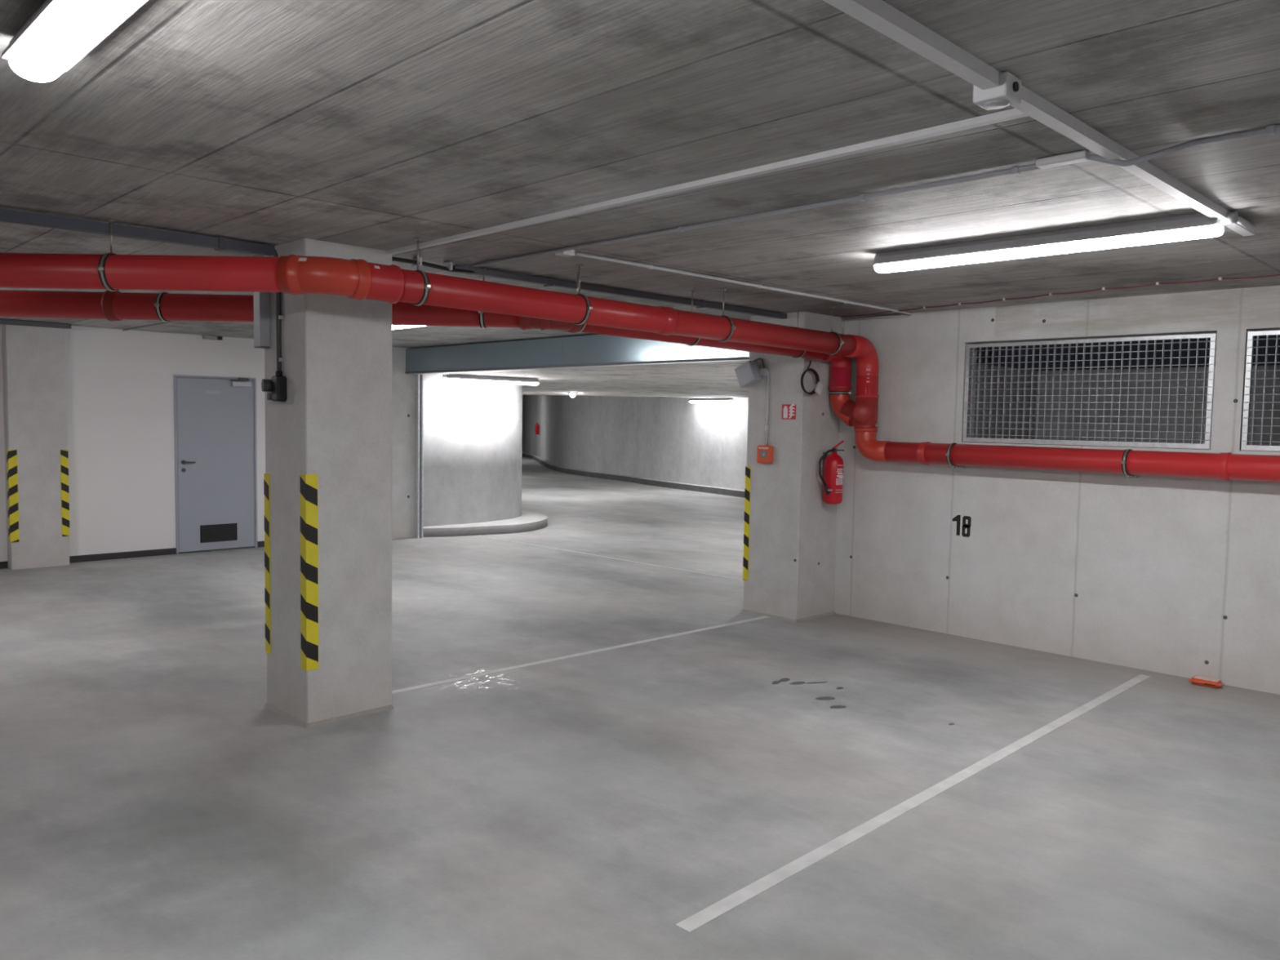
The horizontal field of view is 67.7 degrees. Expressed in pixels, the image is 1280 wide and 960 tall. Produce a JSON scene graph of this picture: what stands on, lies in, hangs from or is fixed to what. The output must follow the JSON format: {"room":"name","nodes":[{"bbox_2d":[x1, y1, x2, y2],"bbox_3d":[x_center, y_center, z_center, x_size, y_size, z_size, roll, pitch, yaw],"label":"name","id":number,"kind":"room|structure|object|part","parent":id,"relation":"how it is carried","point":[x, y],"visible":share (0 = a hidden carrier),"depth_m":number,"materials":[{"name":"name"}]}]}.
{"room":"parking garage","nodes":[
{"label":"parking garage","id":0,"kind":"room"},
{"bbox_2d":[0,324,265,561],"bbox_3d":[-7.080,-0.330,9.138,10.860,2.500,0.200,-3,5,-45],"label":"wall","id":1,"kind":"structure","parent":0,"point":[120,384],"depth_m":10.45,"materials":[{"name":"white paint"}]},
{"bbox_2d":[0,541,264,568],"bbox_3d":[-7.189,0.896,8.978,10.400,0.070,0.012,-3,5,-45],"label":"baseboard","id":2,"kind":"structure","parent":1,"relation":"attached to","point":[99,557],"depth_m":10.46,"materials":[{"name":"black paint"}]},
{"bbox_2d":[173,374,257,554],"bbox_3d":[-4.949,-0.188,11.146,0.930,2.035,0.183,-3,5,-45],"label":"door","id":3,"kind":"structure","parent":1,"relation":"in","point":[215,460],"depth_m":11.12,"materials":[{"name":"paint"}]},
{"bbox_3d":[-5.154,-0.202,10.882,0.141,0.052,0.053,-3,5,-45],"label":"handle","id":4,"kind":"part","parent":3,"relation":"part of","materials":[{"name":"metal"}]},
{"bbox_3d":[-4.949,-1.018,11.057,0.180,0.042,0.002,-3,5,-45],"label":"plate","id":5,"kind":"part","parent":3,"relation":"part of","materials":[{"name":"grey metal"}]},
{"bbox_2d":[200,523,237,542],"bbox_3d":[-4.943,0.621,11.195,0.425,0.205,0.006,-3,5,-45],"label":"vent grille","id":6,"kind":"object","parent":3,"relation":"attached to","point":[209,532],"depth_m":11.19,"materials":[{"name":"black plastic"}]},
{"bbox_3d":[-4.709,-1.182,11.226,0.222,0.043,0.071,-3,5,-45],"label":"closer arm","id":7,"kind":"part","parent":3,"relation":"part of"},
{"bbox_2d":[422,373,522,526],"bbox_3d":[-3.311,-0.525,14.730,2.354,2.070,3.248,-3,5,-45],"label":"wall","id":8,"kind":"structure","parent":0,"point":[473,432],"depth_m":13.39,"materials":[{"name":"concrete"}]},
{"bbox_2d":[422,518,547,537],"bbox_3d":[-3.142,0.571,14.848,2.629,0.114,4.043,-3,5,-45],"label":"trim","id":9,"kind":"structure","parent":8,"relation":"attached to","point":[463,531],"depth_m":13.11,"materials":[{"name":"grey concrete"}]},
{"bbox_2d":[422,510,547,528],"bbox_3d":[-3.141,0.511,14.844,2.629,0.006,4.043,-3,5,-45],"label":"trim","id":10,"kind":"structure","parent":8,"relation":"attached to","point":[526,517],"depth_m":13.64,"materials":[{"name":"concrete"}]},
{"bbox_2d":[186,317,992,398],"bbox_3d":[-1.588,-2.503,24.585,18.833,0.810,28.280,-3,5,-45],"label":"ceiling","id":11,"kind":"structure","parent":0,"point":[716,380],"depth_m":13.95,"materials":[{"name":"grey concrete"}]},
{"bbox_2d":[441,373,539,385],"bbox_3d":[-2.051,-1.394,13.262,1.570,0.098,0.132,-3,5,-45],"label":"lamp","id":12,"kind":"object","parent":11,"relation":"attached to","point":[446,377],"visible":0.99,"depth_m":13.17,"materials":[{"name":"white plastic"}]},
{"bbox_2d":[442,377,538,385],"bbox_3d":[-2.052,-1.363,13.264,1.570,0.036,0.104,-3,5,-45],"label":"diffuser","id":13,"kind":"object","parent":12,"relation":"attached to","point":[493,380],"depth_m":13.28,"materials":[{"name":"white plastic"}]},
{"bbox_2d":[568,391,576,397],"bbox_3d":[-1.387,-1.765,19.625,0.132,0.098,1.570,1,4,-4],"label":"lamp","id":14,"kind":"object","parent":11,"relation":"attached to","point":[571,394],"visible":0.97,"depth_m":18.86,"materials":[{"name":"white"}]},
{"bbox_2d":[689,397,733,402],"bbox_3d":[1.572,-1.766,21.161,0.132,0.098,1.570,-1,4,-31],"label":"lamp","id":15,"kind":"object","parent":11,"relation":"attached to","point":[722,399],"visible":1,"depth_m":21.01,"materials":[{"name":"white plastic"}]},
{"bbox_2d":[689,400,733,402],"bbox_3d":[1.571,-1.736,21.163,0.104,0.036,1.570,-1,4,-31],"label":"diffuser","id":16,"kind":"object","parent":15,"relation":"attached to","point":[690,401],"depth_m":21.07,"materials":[{"name":"white plastic"}]},
{"bbox_2d":[521,395,748,489],"bbox_3d":[0.412,-1.264,25.172,4.356,2.590,33.798,0,4,-12],"label":"wall","id":17,"kind":"structure","parent":0,"point":[672,439],"depth_m":24.36,"materials":[{"name":"concrete"}]},
{"bbox_2d":[535,422,539,434],"bbox_3d":[-3.937,-1.980,36.587,0.159,0.465,0.159,-3,5,-45],"label":"fire extinguisher","id":18,"kind":"object","parent":17,"relation":"attached to","point":[537,425],"visible":1,"depth_m":36.52,"materials":[{"name":"red metal"}]},
{"bbox_2d":[521,452,744,497],"bbox_3d":[0.162,-0.043,25.292,4.279,0.130,33.600,0,4,-12],"label":"trim","id":19,"kind":"structure","parent":17,"relation":"attached to","point":[657,483],"depth_m":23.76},
{"bbox_2d":[0,456,1279,959],"bbox_3d":[-1.390,0.449,19.729,34.200,0.200,42.200,-3,5,-45],"label":"floor","id":20,"kind":"structure","parent":0,"point":[153,806],"depth_m":4.29,"materials":[{"name":"concrete"}]},
{"bbox_2d":[1,324,69,569],"bbox_3d":[-6.184,-0.355,9.769,0.520,2.500,0.170,-3,5,-45],"label":"pillar","id":21,"kind":"structure","parent":20,"relation":"on","point":[34,373],"depth_m":9.70,"materials":[{"name":"concrete"}]},
{"bbox_2d":[6,448,19,542],"bbox_3d":[-6.316,0.159,9.606,0.079,0.934,0.079,-3,5,-45],"label":"strip","id":22,"kind":"object","parent":21,"relation":"attached to","point":[11,455],"visible":1,"depth_m":9.58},
{"bbox_2d":[59,449,70,536],"bbox_3d":[-5.994,0.134,9.923,0.074,0.905,0.074,-3,5,-45],"label":"strip","id":23,"kind":"object","parent":21,"relation":"attached to","point":[64,490],"visible":1,"depth_m":9.90,"materials":[{"name":"yellow plastic"}]},
{"bbox_2d":[263,238,394,728],"bbox_3d":[-1.701,0.012,5.201,0.515,2.500,0.510,-3,5,-45],"label":"pillar","id":24,"kind":"structure","parent":20,"relation":"on","point":[334,423],"depth_m":5.05,"materials":[{"name":"concrete"}]},
{"bbox_2d":[253,291,270,348],"bbox_3d":[-2.024,-0.934,5.102,0.057,0.451,0.083,-3,5,-45],"label":"metal box","id":25,"kind":"object","parent":24,"relation":"attached to","point":[261,300],"visible":0.67,"depth_m":5.08,"materials":[{"name":"grey metal"}]},
{"bbox_2d":[263,473,271,654],"bbox_3d":[-2.017,0.459,5.242,0.066,0.992,0.066,-3,5,-45],"label":"strip","id":26,"kind":"object","parent":24,"relation":"attached to","point":[266,476],"visible":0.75,"depth_m":5.21,"materials":[{"name":"yellow plastic"}]},
{"bbox_2d":[261,243,284,371],"bbox_3d":[-1.957,-0.885,4.965,0.189,0.691,0.053,0,4,-22],"label":"conduit","id":27,"kind":"object","parent":24,"relation":"attached to","point":[278,317],"visible":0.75,"depth_m":4.99,"materials":[{"name":"grey plastic"}]},
{"bbox_2d":[261,371,286,401],"bbox_3d":[-1.921,-0.491,4.999,0.096,0.158,0.142,-3,5,-45],"label":"wall socket","id":28,"kind":"object","parent":24,"relation":"attached to","point":[277,385],"visible":1,"depth_m":4.97,"materials":[{"name":"black plastic"}]},
{"bbox_2d":[299,473,318,671],"bbox_3d":[-1.712,0.476,4.937,0.068,1.017,0.068,-3,5,-45],"label":"strip","id":29,"kind":"object","parent":24,"relation":"attached to","point":[308,486],"visible":1,"depth_m":4.91,"materials":[{"name":"yellow plastic"}]},
{"bbox_2d":[391,346,414,539],"bbox_3d":[-3.296,-0.489,12.672,0.515,2.500,0.522,-3,5,-45],"label":"wall pier","id":30,"kind":"object","parent":20,"relation":"on","point":[402,384],"visible":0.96,"depth_m":12.49,"materials":[{"name":"concrete"}]},
{"bbox_2d":[404,334,749,537],"bbox_3d":[-0.905,-0.302,10.490,0.222,2.485,5.960,-3,5,-45],"label":"door frame","id":31,"kind":"structure","parent":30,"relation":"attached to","point":[593,351],"depth_m":10.54,"materials":[{"name":"painted metal"},{"name":"galvanised steel"}]},
{"bbox_3d":[-2.927,-0.309,12.625,0.080,2.158,0.090,-3,5,-45],"label":"rail","id":32,"kind":"part","parent":31,"relation":"part of","materials":[{"name":"metal"}]},
{"bbox_3d":[-0.899,-1.236,10.420,0.192,0.021,5.960,-3,5,-45],"label":"rail","id":33,"kind":"part","parent":31,"relation":"part of","materials":[{"name":"grey metal"}]},
{"bbox_2d":[391,616,768,693],"bbox_3d":[-0.238,1.192,6.724,3.603,0.002,0.055,-2,5,-43],"label":"line marking","id":34,"kind":"object","parent":20,"relation":"on","point":[761,617],"depth_m":6.46,"materials":[{"name":"paint"}]},
{"bbox_2d":[477,535,743,580],"bbox_3d":[-0.254,0.915,11.067,0.054,0.004,5.500,-3,5,-45],"label":"drain","id":35,"kind":"object","parent":20,"relation":"on","point":[477,535],"visible":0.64,"depth_m":11.01,"materials":[{"name":"galvanised steel"}]},
{"bbox_2d":[772,680,780,684],"bbox_3d":[0.845,1.261,5.939,0.044,0.001,0.090,3,4,32],"label":"stain","id":36,"kind":"object","parent":20,"relation":"on","point":[774,682],"visible":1,"depth_m":5.94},
{"bbox_2d":[778,678,790,681],"bbox_3d":[0.909,1.258,6.000,0.101,0.001,0.056,-3,5,-45],"label":"stain","id":37,"kind":"object","parent":20,"relation":"on","point":[782,679],"visible":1,"depth_m":5.99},
{"bbox_2d":[741,311,842,622],"bbox_3d":[1.288,-0.118,8.052,0.560,2.500,0.580,-3,5,-45],"label":"pillar","id":38,"kind":"structure","parent":20,"relation":"on","point":[793,531],"depth_m":7.85,"materials":[{"name":"concrete"}]},
{"bbox_2d":[742,466,751,580],"bbox_3d":[0.926,0.368,8.105,0.059,0.972,0.059,-3,5,-45],"label":"strip","id":39,"kind":"object","parent":38,"relation":"attached to","point":[748,468],"visible":1,"depth_m":8.08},
{"bbox_2d":[734,357,768,387],"bbox_3d":[0.926,-0.892,7.918,0.129,0.248,0.269,-3,5,-45],"label":"loudspeaker","id":40,"kind":"object","parent":38,"relation":"attached to","point":[748,373],"visible":1,"depth_m":7.88,"materials":[{"name":"grey plastic"}]},
{"bbox_2d":[756,444,773,463],"bbox_3d":[1.035,-0.212,7.898,0.048,0.150,0.150,-3,5,-45],"label":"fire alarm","id":41,"kind":"object","parent":38,"relation":"attached to","point":[765,453],"visible":1,"depth_m":7.87,"materials":[{"name":"red plastic"}]},
{"bbox_2d":[764,372,769,445],"bbox_3d":[1.051,-0.587,7.883,0.030,0.610,0.030,-3,5,-45],"label":"conduit","id":42,"kind":"object","parent":38,"relation":"attached to","point":[768,374],"visible":1,"depth_m":7.88,"materials":[{"name":"white plastic"}]},
{"bbox_2d":[782,404,795,419],"bbox_3d":[1.208,-0.555,7.740,0.004,0.126,0.138,-3,5,-45],"label":"fire sign","id":43,"kind":"object","parent":38,"relation":"attached to","point":[788,411],"visible":1,"depth_m":7.74,"materials":[{"name":"red plastic"}]},
{"bbox_2d":[818,440,844,504],"bbox_3d":[1.573,-0.065,7.819,0.177,0.523,0.216,3,4,23],"label":"fire extinguisher","id":44,"kind":"object","parent":38,"relation":"attached to","point":[833,464],"visible":1,"depth_m":7.78,"materials":[{"name":"red metal"}]},
{"bbox_3d":[1.623,-0.287,7.825,0.094,0.077,0.024,1,4,5],"label":"squeeze lever","id":45,"kind":"part","parent":44,"relation":"part of","materials":[{"name":"red metal"}]},
{"bbox_2d":[789,681,804,684],"bbox_3d":[0.981,1.264,5.934,0.111,0.001,0.060,-1,4,-23],"label":"stain","id":46,"kind":"object","parent":20,"relation":"on","point":[793,682],"visible":1,"depth_m":5.94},
{"bbox_2d":[806,681,826,683],"bbox_3d":[1.100,1.264,5.951,0.151,0.001,0.028,0,4,-17],"label":"stain","id":47,"kind":"object","parent":20,"relation":"on","point":[814,682],"visible":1,"depth_m":5.95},
{"bbox_2d":[815,696,835,700],"bbox_3d":[1.090,1.286,5.615,0.120,0.001,0.070,0,4,-14],"label":"stain","id":48,"kind":"object","parent":20,"relation":"on","point":[824,698],"visible":1,"depth_m":5.61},
{"bbox_2d":[830,705,846,708],"bbox_3d":[1.130,1.297,5.449,0.100,0.001,0.056,0,4,-21],"label":"stain","id":49,"kind":"object","parent":20,"relation":"on","point":[833,706],"visible":1,"depth_m":5.44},
{"bbox_2d":[675,674,1150,932],"bbox_3d":[1.727,1.357,4.652,0.062,0.002,4.526,5,5,45],"label":"line marking","id":50,"kind":"object","parent":20,"relation":"on","point":[722,906],"depth_m":3.87,"materials":[{"name":"paint"}]},
{"bbox_2d":[1188,675,1224,688],"bbox_3d":[3.591,1.280,6.047,0.121,0.044,0.180,-3,5,-45],"label":"packet","id":51,"kind":"object","parent":20,"relation":"on","point":[1196,680],"visible":1,"depth_m":6.02,"materials":[{"name":"plastic"}]},
{"bbox_2d":[0,0,1279,348],"bbox_3d":[-0.894,-1.205,2.881,11.270,0.250,17.870,-3,5,-45],"label":"ceiling","id":52,"kind":"structure","parent":0,"point":[385,125],"depth_m":2.99,"materials":[{"name":"grey concrete"}]},
{"bbox_2d":[0,319,71,328],"bbox_3d":[-7.188,-1.513,8.440,3.800,0.045,0.070,-3,5,-45],"label":"cable tray","id":53,"kind":"object","parent":52,"relation":"attached to","point":[8,322],"visible":1,"depth_m":9.53,"materials":[{"name":"metal"}]},
{"bbox_2d":[1,0,147,82],"bbox_3d":[-0.903,-0.957,1.731,0.132,0.098,1.570,-3,5,-45],"label":"lamp","id":54,"kind":"object","parent":52,"relation":"attached to","point":[60,33],"visible":1,"depth_m":2.03,"materials":[{"name":"white plastic"}]},
{"bbox_2d":[0,208,274,255],"bbox_3d":[-3.267,-1.127,3.654,3.790,0.084,0.067,-3,5,-45],"label":"cable tray","id":55,"kind":"object","parent":52,"relation":"attached to","point":[220,243],"visible":1,"depth_m":4.49,"materials":[{"name":"grey metal"}]},
{"bbox_2d":[122,320,182,331],"bbox_3d":[-3.783,-1.474,8.508,0.017,0.018,5.130,-3,5,-45],"label":"conduit","id":56,"kind":"object","parent":52,"relation":"attached to","point":[171,322],"visible":0.34,"depth_m":9.67,"materials":[{"name":"grey plastic"}]},
{"bbox_2d":[202,334,222,340],"bbox_3d":[-4.918,-1.639,10.977,0.200,0.043,0.080,-3,5,-45],"label":"emergency light","id":57,"kind":"object","parent":52,"relation":"attached to","point":[206,336],"visible":1,"depth_m":10.94,"materials":[{"name":"grey plastic"}]},
{"bbox_2d":[391,324,424,329],"bbox_3d":[-2.305,-1.426,8.741,0.132,0.098,1.570,-3,5,-45],"label":"lamp","id":58,"kind":"object","parent":52,"relation":"attached to","point":[393,326],"visible":0.05,"depth_m":8.53,"materials":[{"name":"white plastic"}]},
{"bbox_2d":[0,267,856,426],"bbox_3d":[-2.258,-0.843,6.043,8.842,0.921,1.712,0,4,-14],"label":"drain pipe","id":59,"kind":"object","parent":52,"relation":"attached to","point":[112,306],"visible":0.62,"depth_m":5.62,"materials":[{"name":"plastic"}]},
{"bbox_3d":[-0.379,-1.164,5.796,0.034,0.184,0.036,-3,5,-45],"label":"threaded rod","id":60,"kind":"part","parent":59,"relation":"part of","materials":[{"name":"metal"}]},
{"bbox_3d":[0.357,-1.191,6.524,0.034,0.197,0.036,-3,5,-45],"label":"threaded rod","id":61,"kind":"part","parent":59,"relation":"part of","materials":[{"name":"metal"}]},
{"bbox_3d":[1.221,-1.223,7.381,0.034,0.212,0.036,-3,5,-45],"label":"threaded rod","id":62,"kind":"part","parent":59,"relation":"part of","materials":[{"name":"metal"}]},
{"bbox_2d":[800,360,823,395],"bbox_3d":[1.372,-0.815,7.608,0.268,0.273,0.047,-3,5,-45],"label":"cable loop","id":63,"kind":"object","parent":59,"relation":"hanging from","point":[818,389],"visible":1,"depth_m":7.63,"materials":[{"name":"black plastic"}]},
{"bbox_2d":[828,367,851,389],"bbox_3d":[1.647,-0.834,7.836,0.186,0.180,0.186,-3,5,-45],"label":"socket","id":64,"kind":"object","parent":59,"relation":"attached to","point":[840,378],"depth_m":7.76,"materials":[{"name":"red plastic"}]},
{"bbox_2d":[840,400,856,426],"bbox_3d":[1.744,-0.537,7.751,0.184,0.232,0.228,-3,5,-45],"label":"socket","id":65,"kind":"object","parent":59,"relation":"attached to","point":[846,406],"depth_m":7.72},
{"bbox_2d":[391,256,475,273],"bbox_3d":[-1.145,-1.216,5.404,0.632,0.054,0.085,-3,5,-45],"label":"cable bundle","id":66,"kind":"object","parent":52,"relation":"attached to","point":[447,266],"visible":0.95,"depth_m":5.34,"materials":[{"name":"black plastic"}]},
{"bbox_2d":[555,249,574,257],"bbox_3d":[-0.392,-1.188,4.981,0.080,0.031,0.070,-3,5,-45],"label":"junction box","id":67,"kind":"object","parent":52,"relation":"attached to","point":[567,253],"visible":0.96,"depth_m":4.96,"materials":[{"name":"white plastic"}]},
{"bbox_2d":[453,264,786,319],"bbox_3d":[0.047,-1.274,6.622,3.180,0.052,0.062,-3,5,-45],"label":"cable tray","id":68,"kind":"object","parent":52,"relation":"attached to","point":[546,282],"visible":0.96,"depth_m":6.35,"materials":[{"name":"grey metal"}]},
{"bbox_2d":[0,219,1279,482],"bbox_3d":[0.382,-0.628,5.692,13.832,1.214,4.494,1,4,8],"label":"drain pipe","id":69,"kind":"object","parent":52,"relation":"attached to","point":[360,279],"visible":1,"depth_m":5.33,"materials":[{"name":"plastic"}]},
{"bbox_3d":[-2.451,-1.128,4.421,0.034,0.152,0.036,-3,5,-45],"label":"threaded rod","id":70,"kind":"part","parent":69,"relation":"part of","materials":[{"name":"metal"}]},
{"bbox_2d":[364,262,404,303],"bbox_3d":[-1.275,-0.954,4.596,0.222,0.186,0.186,-3,5,-45],"label":"socket","id":71,"kind":"object","parent":69,"relation":"attached to","point":[383,282],"depth_m":4.56,"materials":[{"name":"red plastic"}]},
{"bbox_3d":[-1.107,-1.124,4.752,0.034,0.157,0.036,-3,5,-45],"label":"threaded rod","id":72,"kind":"part","parent":69,"relation":"part of","materials":[{"name":"metal"}]},
{"bbox_3d":[-0.348,-1.153,5.492,0.034,0.165,0.036,-3,5,-45],"label":"threaded rod","id":73,"kind":"part","parent":69,"relation":"part of","materials":[{"name":"metal"}]},
{"bbox_3d":[0.559,-1.188,6.380,0.034,0.176,0.036,-3,5,-45],"label":"threaded rod","id":74,"kind":"part","parent":69,"relation":"part of","materials":[{"name":"metal"}]},
{"bbox_3d":[1.466,-1.224,7.269,0.034,0.188,0.036,-3,5,-45],"label":"threaded rod","id":75,"kind":"part","parent":69,"relation":"part of","materials":[{"name":"metal"}]},
{"bbox_2d":[853,427,877,431],"bbox_3d":[1.820,-0.433,7.680,0.186,0.090,0.186,-3,5,-45],"label":"socket","id":76,"kind":"object","parent":69,"relation":"attached to","point":[856,429],"depth_m":7.60,"materials":[{"name":"red metal"}]},
{"bbox_2d":[854,375,879,397],"bbox_3d":[1.825,-0.747,7.660,0.186,0.180,0.186,-3,5,-45],"label":"socket","id":77,"kind":"object","parent":69,"relation":"attached to","point":[867,386],"depth_m":7.58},
{"bbox_2d":[386,108,1027,254],"bbox_3d":[-0.130,-1.119,3.869,0.031,0.020,3.500,-3,5,-44],"label":"conduit","id":78,"kind":"object","parent":52,"relation":"attached to","point":[1014,113],"visible":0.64,"depth_m":3.31,"materials":[{"name":"white plastic"}]},
{"bbox_2d":[574,251,911,321],"bbox_3d":[0.685,-1.264,6.487,3.515,0.033,0.652,-3,5,-45],"label":"conduit","id":79,"kind":"object","parent":52,"relation":"attached to","point":[576,253],"visible":0.89,"depth_m":6.06,"materials":[{"name":"white plastic"}]},
{"bbox_2d":[472,124,1279,266],"bbox_3d":[1.738,-0.999,2.799,0.090,0.059,7.620,-3,5,-45],"label":"conduit","id":80,"kind":"object","parent":52,"relation":"attached to","point":[1269,130],"visible":0.98,"depth_m":3.49,"materials":[{"name":"grey plastic"}]},
{"bbox_2d":[973,71,1022,110],"bbox_3d":[0.909,-0.986,2.425,0.090,0.067,0.102,-3,5,-45],"label":"junction box","id":81,"kind":"object","parent":52,"relation":"attached to","point":[1008,93],"visible":0.91,"depth_m":2.40,"materials":[{"name":"white plastic"}]},
{"bbox_3d":[0.908,-0.955,2.428,0.062,0.006,0.062,-3,5,-45],"label":"round lid","id":82,"kind":"part","parent":81,"relation":"part of","materials":[{"name":"grey plastic"}]},
{"bbox_2d":[822,0,1254,235],"bbox_3d":[-0.303,-0.946,1.213,8.340,0.036,0.043,-3,5,-45],"label":"cable tray","id":83,"kind":"object","parent":52,"relation":"attached to","point":[878,15],"visible":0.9,"depth_m":2.47,"materials":[{"name":"white plastic"}]},
{"bbox_2d":[1220,211,1256,231],"bbox_3d":[2.466,-1.059,3.940,0.323,0.048,0.068,-3,5,-45],"label":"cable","id":84,"kind":"object","parent":83,"relation":"attached to","point":[1233,217],"visible":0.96,"depth_m":3.84,"materials":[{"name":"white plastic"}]},
{"bbox_2d":[872,212,1224,273],"bbox_3d":[1.798,-1.081,4.415,0.132,0.098,1.570,-3,5,-45],"label":"lamp","id":85,"kind":"object","parent":52,"relation":"attached to","point":[1195,225],"visible":0.96,"depth_m":4.28,"materials":[{"name":"white plastic"}]},
{"bbox_2d":[840,274,1279,317],"bbox_3d":[3.474,-1.163,5.543,0.288,0.020,5.864,-2,5,-41],"label":"cable","id":86,"kind":"object","parent":52,"relation":"attached to","point":[1220,278],"visible":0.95,"depth_m":6.11,"materials":[{"name":"white plastic"}]},
{"bbox_2d":[1035,150,1090,168],"bbox_3d":[1.374,-1.040,3.097,0.050,0.027,0.160,-3,5,-45],"label":"junction box","id":87,"kind":"object","parent":52,"relation":"attached to","point":[1082,156],"visible":1,"depth_m":3.08,"materials":[{"name":"white plastic"}]},
{"bbox_2d":[833,284,1279,694],"bbox_3d":[5.329,0.174,4.538,0.202,2.500,11.280,-3,5,-45],"label":"wall","id":88,"kind":"structure","parent":0,"point":[1180,576],"depth_m":6.73,"materials":[{"name":"concrete"}]},
{"bbox_2d":[952,515,971,537],"bbox_3d":[2.458,0.351,7.293,0.001,0.163,0.151,-3,5,-45],"label":"number","id":89,"kind":"object","parent":88,"relation":"attached to","point":[957,517],"visible":1,"depth_m":7.28,"materials":[{"name":"black paint"}]},
{"bbox_2d":[962,333,1216,448],"bbox_3d":[3.066,-0.612,6.670,0.035,0.735,1.669,-3,5,-45],"label":"air vent","id":90,"kind":"object","parent":88,"relation":"in","point":[1212,335],"visible":1,"depth_m":6.59,"materials":[{"name":"metal"}]},
{"bbox_2d":[1240,330,1279,451],"bbox_3d":[4.367,-0.507,5.365,0.035,0.735,1.669,-3,5,-45],"label":"air vent","id":91,"kind":"object","parent":88,"relation":"in","point":[1250,335],"visible":1,"depth_m":5.90,"materials":[{"name":"metal"}]},
{"bbox_2d":[973,364,1279,451],"bbox_3d":[4.698,-0.342,6.236,1.330,0.895,5.030,-3,5,-45],"label":"wall","id":92,"kind":"structure","parent":0,"point":[1260,382],"depth_m":7.62,"materials":[{"name":"concrete"}]}
]}

